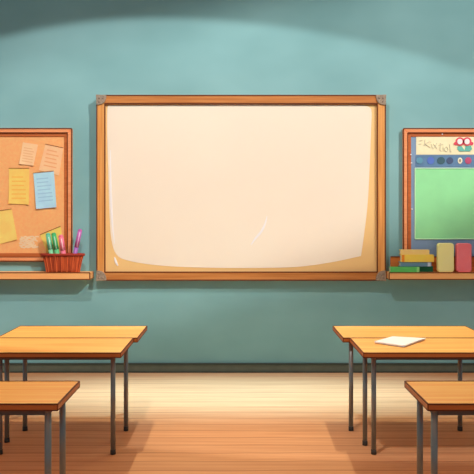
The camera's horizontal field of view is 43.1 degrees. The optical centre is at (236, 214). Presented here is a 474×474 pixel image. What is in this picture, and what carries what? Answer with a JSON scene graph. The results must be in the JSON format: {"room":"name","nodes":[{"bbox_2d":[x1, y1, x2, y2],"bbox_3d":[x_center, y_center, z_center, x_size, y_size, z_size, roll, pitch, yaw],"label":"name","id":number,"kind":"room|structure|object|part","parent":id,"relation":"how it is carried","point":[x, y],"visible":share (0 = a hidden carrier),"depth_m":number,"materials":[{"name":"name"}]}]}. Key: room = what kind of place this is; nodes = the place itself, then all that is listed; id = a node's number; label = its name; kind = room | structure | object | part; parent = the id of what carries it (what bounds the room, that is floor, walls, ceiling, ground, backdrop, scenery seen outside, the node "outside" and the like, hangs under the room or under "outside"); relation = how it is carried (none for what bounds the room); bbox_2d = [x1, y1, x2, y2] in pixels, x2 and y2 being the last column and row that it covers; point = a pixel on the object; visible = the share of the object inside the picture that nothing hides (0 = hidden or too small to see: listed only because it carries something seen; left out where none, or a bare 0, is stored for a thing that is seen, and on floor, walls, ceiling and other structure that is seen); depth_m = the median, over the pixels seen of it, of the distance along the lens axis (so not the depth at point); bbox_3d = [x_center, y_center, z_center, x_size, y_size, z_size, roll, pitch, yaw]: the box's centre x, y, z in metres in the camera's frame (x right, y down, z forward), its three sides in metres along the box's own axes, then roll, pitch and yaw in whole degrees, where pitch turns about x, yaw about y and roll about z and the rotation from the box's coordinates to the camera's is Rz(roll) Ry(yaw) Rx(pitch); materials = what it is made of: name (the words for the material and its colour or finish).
{"room":"classroom","nodes":[
{"label":"classroom","id":0,"kind":"room"},
{"bbox_2d":[0,0,473,362],"bbox_3d":[0.000,-0.830,6.633,12.000,5.300,0.120,0,0,0],"label":"wall","id":1,"kind":"structure","parent":0,"point":[56,56],"depth_m":6.57,"materials":[{"name":"paint"}]},
{"bbox_2d":[0,128,72,261],"bbox_3d":[-2.514,-0.219,6.548,1.442,1.456,0.049,0,0,0],"label":"cork board","id":2,"kind":"object","parent":1,"relation":"attached to","point":[29,220],"visible":0.59,"depth_m":6.55,"materials":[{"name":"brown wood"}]},
{"bbox_2d":[0,209,16,243],"bbox_3d":[-2.555,0.134,6.540,0.323,0.408,0.014,0,0,0],"label":"sticky note","id":3,"kind":"object","parent":2,"relation":"attached to","point":[7,226],"visible":1,"depth_m":6.54,"materials":[{"name":"yellow paper"}]},
{"bbox_2d":[8,168,28,204],"bbox_3d":[-2.377,-0.313,6.540,0.221,0.400,0.014,0,0,0],"label":"sticky note","id":4,"kind":"object","parent":2,"relation":"attached to","point":[18,177],"visible":1,"depth_m":6.54,"materials":[{"name":"yellow paper"}]},
{"bbox_3d":[-2.514,0.436,6.556,1.337,0.042,0.032,0,0,0],"label":"frame","id":5,"kind":"part","parent":2,"relation":"part of","materials":[{"name":"brown wood"}]},
{"bbox_3d":[-2.514,0.481,6.550,1.428,0.046,0.044,0,0,0],"label":"frame","id":6,"kind":"part","parent":2,"relation":"part of","materials":[{"name":"brown wood"}]},
{"bbox_2d":[19,142,37,165],"bbox_3d":[-2.272,-0.665,6.540,0.203,0.257,0.014,0,0,0],"label":"paper note","id":7,"kind":"object","parent":2,"relation":"attached to","point":[28,152],"visible":1,"depth_m":6.54,"materials":[{"name":"orange paper"}]},
{"bbox_2d":[19,236,38,248],"bbox_3d":[-2.272,0.296,6.547,0.218,0.143,0.002,0,0,0],"label":"chalk smudge","id":8,"kind":"object","parent":2,"relation":"attached to","point":[29,242],"visible":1,"depth_m":6.55,"materials":[{"name":"beige"}]},
{"bbox_3d":[-2.514,-0.875,6.556,1.337,0.042,0.032,0,0,0],"label":"frame","id":9,"kind":"part","parent":2,"relation":"part of","materials":[{"name":"brown wood"}]},
{"bbox_3d":[-2.514,-0.919,6.550,1.428,0.046,0.044,0,0,0],"label":"frame","id":10,"kind":"part","parent":2,"relation":"part of","materials":[{"name":"brown wood"}]},
{"bbox_2d":[33,171,55,208],"bbox_3d":[-2.093,-0.274,6.535,0.254,0.417,0.014,0,0,0],"label":"sticky note","id":11,"kind":"object","parent":2,"relation":"attached to","point":[44,182],"visible":1,"depth_m":6.54,"materials":[{"name":"blue paper"}]},
{"bbox_2d":[40,226,61,252],"bbox_3d":[-2.022,0.267,6.543,0.254,0.295,0.006,0,0,0],"label":"sticky note","id":12,"kind":"object","parent":2,"relation":"attached to","point":[57,230],"visible":0.56,"depth_m":6.54,"materials":[{"name":"yellow paper"}]},
{"bbox_2d":[39,144,62,174],"bbox_3d":[-2.029,-0.604,6.544,0.267,0.347,0.006,0,0,0],"label":"paper note","id":13,"kind":"object","parent":2,"relation":"attached to","point":[51,159],"visible":1,"depth_m":6.54,"materials":[{"name":"orange paper"}]},
{"bbox_3d":[-1.865,-0.219,6.556,0.042,1.349,0.032,0,0,0],"label":"frame","id":14,"kind":"part","parent":2,"relation":"part of","materials":[{"name":"brown wood"}]},
{"bbox_3d":[-1.820,-0.219,6.550,0.046,1.440,0.044,0,0,0],"label":"frame","id":15,"kind":"part","parent":2,"relation":"part of","materials":[{"name":"brown wood"}]},
{"bbox_2d":[0,271,93,279],"bbox_3d":[-2.422,0.652,6.485,1.713,0.083,0.175,0,0,0],"label":"wall shelf","id":16,"kind":"object","parent":1,"relation":"attached to","point":[4,275],"visible":1,"depth_m":6.40,"materials":[{"name":"brown wood"}]},
{"bbox_2d":[41,253,84,271],"bbox_3d":[-1.871,0.513,6.451,0.476,0.202,0.140,0,0,0],"label":"basket","id":17,"kind":"object","parent":16,"relation":"on","point":[68,262],"visible":0.99,"depth_m":6.41,"materials":[{"name":"wicker"}]},
{"bbox_2d":[46,233,53,253],"bbox_3d":[-1.997,0.394,6.445,0.115,0.404,0.059,0,0,0],"label":"marker pen","id":18,"kind":"object","parent":17,"relation":"in","point":[48,235],"visible":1,"depth_m":6.42,"materials":[{"name":"green plastic"}]},
{"bbox_2d":[51,232,59,253],"bbox_3d":[-1.933,0.392,6.437,0.118,0.409,0.059,0,0,0],"label":"marker pen","id":19,"kind":"object","parent":17,"relation":"in","point":[54,237],"visible":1,"depth_m":6.42,"materials":[{"name":"green plastic"}]},
{"bbox_2d":[58,234,65,253],"bbox_3d":[-1.867,0.402,6.447,0.104,0.386,0.061,0,0,0],"label":"marker pen","id":20,"kind":"object","parent":17,"relation":"in","point":[61,237],"visible":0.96,"depth_m":6.43,"materials":[{"name":"plastic"}]},
{"bbox_2d":[73,229,81,253],"bbox_3d":[-1.732,0.372,6.445,0.134,0.447,0.050,0,0,0],"label":"marker pen","id":21,"kind":"object","parent":17,"relation":"in","point":[77,242],"visible":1,"depth_m":6.43,"materials":[{"name":"purple plastic"}]},
{"bbox_2d":[3,365,473,370],"bbox_3d":[0.000,1.677,6.562,12.000,0.086,0.022,0,0,0],"label":"baseboard","id":22,"kind":"structure","parent":1,"relation":"attached to","point":[11,367],"depth_m":6.55,"materials":[{"name":"wood"}]},
{"bbox_2d":[3,363,473,364],"bbox_3d":[0.000,1.627,6.558,12.000,0.014,0.030,0,0,0],"label":"trim","id":23,"kind":"structure","parent":1,"relation":"attached to","point":[3,363],"depth_m":6.54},
{"bbox_2d":[3,371,473,372],"bbox_3d":[0.000,1.713,6.545,12.000,0.014,0.012,0,0,0],"label":"trim","id":24,"kind":"structure","parent":1,"relation":"attached to","point":[3,371],"depth_m":6.54,"materials":[{"name":"wood"}]},
{"bbox_2d":[96,95,385,280],"bbox_3d":[0.044,-0.294,6.516,3.132,2.011,0.113,0,0,0],"label":"board","id":25,"kind":"object","parent":1,"relation":"attached to","point":[189,187],"visible":1,"depth_m":6.50,"materials":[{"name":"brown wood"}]},
{"bbox_3d":[0.044,0.662,6.525,3.112,0.088,0.094,0,0,0],"label":"frame rail","id":26,"kind":"part","parent":25,"relation":"part of","materials":[{"name":"brown wood"}]},
{"bbox_3d":[0.044,-1.249,6.525,3.112,0.088,0.094,0,0,0],"label":"frame rail","id":27,"kind":"part","parent":25,"relation":"part of","materials":[{"name":"brown wood"}]},
{"bbox_2d":[386,256,473,279],"bbox_3d":[2.454,0.570,6.485,1.671,0.246,0.175,0,0,0],"label":"wall shelf","id":28,"kind":"object","parent":1,"relation":"attached to","point":[434,275],"visible":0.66,"depth_m":6.40,"materials":[{"name":"brown wood"}]},
{"bbox_2d":[389,267,419,271],"bbox_3d":[1.793,0.584,6.434,0.312,0.058,0.062,0,0,0],"label":"book","id":29,"kind":"object","parent":28,"relation":"on","point":[392,269],"visible":1,"depth_m":6.41,"materials":[{"name":"green paper"}]},
{"bbox_2d":[398,266,432,271],"bbox_3d":[1.927,0.583,6.486,0.372,0.061,0.038,0,0,0],"label":"book","id":30,"kind":"object","parent":28,"relation":"on","point":[422,269],"visible":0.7,"depth_m":6.47,"materials":[{"name":"green paper"}]},
{"bbox_2d":[398,261,430,266],"bbox_3d":[1.915,0.527,6.462,0.334,0.048,0.082,0,0,0],"label":"book","id":31,"kind":"object","parent":30,"relation":"on","point":[401,264],"visible":0.97,"depth_m":6.42,"materials":[{"name":"blue paper"}]},
{"bbox_2d":[399,254,433,261],"bbox_3d":[1.933,0.464,6.458,0.346,0.077,0.090,0,0,0],"label":"book","id":32,"kind":"object","parent":31,"relation":"on","point":[403,258],"visible":0.99,"depth_m":6.42,"materials":[{"name":"paper"}]},
{"bbox_2d":[399,249,428,254],"bbox_3d":[1.909,0.399,6.468,0.307,0.051,0.070,0,0,0],"label":"book","id":33,"kind":"object","parent":32,"relation":"on","point":[402,251],"visible":1,"depth_m":6.43,"materials":[{"name":"paper"}]},
{"bbox_3d":[2.476,0.534,6.517,1.620,0.161,0.020,0,0,0],"label":"rail","id":34,"kind":"part","parent":28,"relation":"part of","materials":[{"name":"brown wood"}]},
{"bbox_2d":[437,243,453,271],"bbox_3d":[2.240,0.458,6.463,0.171,0.312,0.076,0,0,0],"label":"eraser","id":35,"kind":"object","parent":28,"relation":"on","point":[445,251],"visible":1,"depth_m":6.43,"materials":[{"name":"yellow rubber"}]},
{"bbox_2d":[455,243,471,271],"bbox_3d":[2.436,0.459,6.463,0.156,0.309,0.076,0,0,0],"label":"eraser","id":36,"kind":"object","parent":28,"relation":"on","point":[463,251],"visible":1,"depth_m":6.43,"materials":[{"name":"rubber"}]},
{"bbox_2d":[402,128,473,255],"bbox_3d":[2.554,-0.194,6.548,1.494,1.507,0.049,0,0,0],"label":"display board","id":37,"kind":"object","parent":1,"relation":"attached to","point":[409,135],"depth_m":6.54,"materials":[{"name":"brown wood"}]},
{"bbox_3d":[1.833,-0.194,6.550,0.046,1.491,0.044,0,0,0],"label":"frame","id":38,"kind":"part","parent":37,"relation":"part of","materials":[{"name":"brown wood"}]},
{"bbox_3d":[1.878,-0.194,6.556,0.042,1.400,0.032,0,0,0],"label":"frame","id":39,"kind":"part","parent":37,"relation":"part of","materials":[{"name":"brown wood"}]},
{"bbox_2d":[416,157,422,163],"bbox_3d":[1.992,-0.593,6.542,0.070,0.070,0.004,0,0,0],"label":"dot","id":40,"kind":"object","parent":37,"relation":"attached to","point":[419,160],"depth_m":6.54,"materials":[{"name":"teal paint"}]},
{"bbox_2d":[427,157,433,163],"bbox_3d":[2.111,-0.593,6.542,0.078,0.083,0.004,0,0,0],"label":"dot","id":41,"kind":"object","parent":37,"relation":"attached to","point":[430,160],"depth_m":6.54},
{"bbox_3d":[2.554,-0.919,6.550,1.480,0.046,0.044,0,0,0],"label":"frame","id":42,"kind":"part","parent":37,"relation":"part of","materials":[{"name":"brown wood"}]},
{"bbox_3d":[2.554,-0.875,6.556,1.389,0.042,0.032,0,0,0],"label":"frame","id":43,"kind":"part","parent":37,"relation":"part of","materials":[{"name":"brown wood"}]},
{"bbox_2d":[437,157,444,163],"bbox_3d":[2.225,-0.593,6.542,0.087,0.078,0.004,0,0,0],"label":"dot","id":44,"kind":"object","parent":37,"relation":"attached to","point":[440,160],"depth_m":6.54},
{"bbox_2d":[414,168,473,239],"bbox_3d":[2.432,-0.123,6.543,0.992,0.782,0.012,0,0,0],"label":"sheet","id":45,"kind":"object","parent":37,"relation":"attached to","point":[443,197],"visible":1,"depth_m":6.54,"materials":[{"name":"green paper"}]},
{"bbox_3d":[2.435,-0.589,6.542,0.977,0.122,0.009,0,0,0],"label":"paint strip","id":46,"kind":"part","parent":37,"relation":"part of","materials":[{"name":"blue paint"}]},
{"bbox_2d":[416,137,473,154],"bbox_3d":[2.439,-0.756,6.543,0.969,0.194,0.011,0,0,0],"label":"banner","id":47,"kind":"object","parent":37,"relation":"attached to","point":[424,145],"visible":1,"depth_m":6.54,"materials":[{"name":"beige paper"}]},
{"bbox_2d":[454,137,473,150],"bbox_3d":[2.470,-0.771,6.538,0.214,0.154,0.012,0,0,0],"label":"paper flower","id":48,"kind":"object","parent":47,"relation":"attached to","point":[460,141],"visible":1,"depth_m":6.54,"materials":[{"name":"red paper"}]},
{"bbox_2d":[446,157,452,163],"bbox_3d":[2.321,-0.593,6.542,0.074,0.074,0.004,0,0,0],"label":"dot","id":49,"kind":"object","parent":37,"relation":"attached to","point":[449,160],"depth_m":6.54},
{"bbox_2d":[465,157,471,163],"bbox_3d":[2.522,-0.593,6.542,0.070,0.074,0.004,0,0,0],"label":"dot","id":50,"kind":"object","parent":37,"relation":"attached to","point":[468,160],"depth_m":6.54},
{"bbox_2d":[0,373,473,473],"bbox_3d":[0.000,1.770,2.073,12.000,0.100,9.000,0,0,0],"label":"floor","id":51,"kind":"structure","parent":0,"point":[179,423],"depth_m":4.81,"materials":[{"name":"brown wood"}]},
{"bbox_2d":[0,381,79,473],"bbox_3d":[-1.496,1.344,3.297,1.154,0.751,0.432,0,0,0],"label":"school desk","id":52,"kind":"object","parent":51,"relation":"on","point":[16,397],"visible":1,"depth_m":3.23,"materials":[{"name":"brown wood"}]},
{"bbox_3d":[-1.488,1.023,3.288,1.027,0.034,0.345,0,0,0],"label":"under frame","id":53,"kind":"part","parent":52,"relation":"part of","materials":[{"name":"metal"}]},
{"bbox_3d":[-0.985,1.350,3.127,0.035,0.688,0.035,0,0,0],"label":"leg","id":54,"kind":"part","parent":52,"relation":"part of","materials":[{"name":"metal"}]},
{"bbox_3d":[-1.003,1.350,3.450,0.035,0.688,0.035,0,0,0],"label":"leg","id":55,"kind":"part","parent":52,"relation":"part of","materials":[{"name":"metal"}]},
{"bbox_2d":[0,338,133,454],"bbox_3d":[-1.395,1.344,4.484,1.156,0.751,0.515,0,0,0],"label":"school desk","id":56,"kind":"object","parent":51,"relation":"on","point":[111,349],"visible":0.96,"depth_m":4.32,"materials":[{"name":"brown wood"}]},
{"bbox_3d":[-1.706,1.350,4.318,0.035,0.688,0.035,0,0,0],"label":"leg","id":57,"kind":"part","parent":56,"relation":"part of","materials":[{"name":"metal"}]},
{"bbox_3d":[-1.743,1.350,4.546,0.035,0.688,0.035,0,0,0],"label":"leg","id":58,"kind":"part","parent":56,"relation":"part of","materials":[{"name":"metal"}]},
{"bbox_3d":[-1.317,1.023,4.432,0.873,0.034,0.250,0,0,0],"label":"under frame","id":59,"kind":"part","parent":56,"relation":"part of","materials":[{"name":"metal"}]},
{"bbox_3d":[-0.892,1.350,4.318,0.035,0.688,0.035,0,0,0],"label":"leg","id":60,"kind":"part","parent":56,"relation":"part of","materials":[{"name":"metal"}]},
{"bbox_2d":[0,326,146,430],"bbox_3d":[-1.344,1.344,4.998,1.118,0.751,0.514,0,0,0],"label":"school desk","id":61,"kind":"object","parent":51,"relation":"on","point":[136,332],"visible":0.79,"depth_m":4.92,"materials":[{"name":"brown wood"}]},
{"bbox_3d":[-1.692,1.350,4.789,0.035,0.688,0.035,0,0,0],"label":"leg","id":62,"kind":"part","parent":61,"relation":"part of","materials":[{"name":"metal"}]},
{"bbox_3d":[-0.886,1.350,4.789,0.035,0.688,0.035,0,0,0],"label":"leg","id":63,"kind":"part","parent":61,"relation":"part of","materials":[{"name":"metal"}]},
{"bbox_2d":[333,326,473,430],"bbox_3d":[1.420,1.344,4.998,1.166,0.751,0.514,0,0,0],"label":"school desk","id":64,"kind":"object","parent":51,"relation":"on","point":[344,333],"visible":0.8,"depth_m":4.92,"materials":[{"name":"brown wood"}]},
{"bbox_3d":[0.910,1.350,4.789,0.035,0.688,0.035,0,0,0],"label":"leg","id":65,"kind":"part","parent":64,"relation":"part of","materials":[{"name":"metal"}]},
{"bbox_3d":[1.780,1.350,4.789,0.035,0.688,0.035,0,0,0],"label":"leg","id":66,"kind":"part","parent":64,"relation":"part of","materials":[{"name":"metal"}]},
{"bbox_2d":[350,338,473,454],"bbox_3d":[1.482,1.344,4.484,1.183,0.751,0.515,0,0,0],"label":"school desk","id":67,"kind":"object","parent":51,"relation":"on","point":[429,348],"visible":0.99,"depth_m":4.31,"materials":[{"name":"brown wood"}]},
{"bbox_3d":[0.957,1.350,4.487,0.035,0.688,0.035,0,0,0],"label":"leg","id":68,"kind":"part","parent":67,"relation":"part of","materials":[{"name":"metal"}]},
{"bbox_3d":[0.984,1.350,4.318,0.035,0.688,0.035,0,0,0],"label":"leg","id":69,"kind":"part","parent":67,"relation":"part of","materials":[{"name":"metal"}]},
{"bbox_2d":[374,336,425,346],"bbox_3d":[1.253,0.962,4.603,0.236,0.012,0.384,0,0,42],"label":"paper sheet","id":70,"kind":"object","parent":67,"relation":"on","point":[394,340],"visible":1,"depth_m":4.55,"materials":[{"name":"white paper"}]},
{"bbox_3d":[1.479,1.023,4.402,1.065,0.034,0.191,0,0,0],"label":"under frame","id":71,"kind":"part","parent":67,"relation":"part of","materials":[{"name":"metal"}]},
{"bbox_2d":[404,381,473,473],"bbox_3d":[1.556,1.344,3.297,1.154,0.751,0.432,0,0,0],"label":"school desk","id":72,"kind":"object","parent":51,"relation":"on","point":[437,397],"visible":1,"depth_m":3.23,"materials":[{"name":"brown wood"}]},
{"bbox_3d":[1.052,1.350,3.450,0.035,0.688,0.035,0,0,0],"label":"leg","id":73,"kind":"part","parent":72,"relation":"part of","materials":[{"name":"metal"}]},
{"bbox_3d":[1.028,1.350,3.127,0.035,0.688,0.035,0,0,0],"label":"leg","id":74,"kind":"part","parent":72,"relation":"part of","materials":[{"name":"metal"}]},
{"bbox_3d":[1.544,1.023,3.288,1.054,0.034,0.345,0,0,0],"label":"under frame","id":75,"kind":"part","parent":72,"relation":"part of","materials":[{"name":"metal"}]}
]}

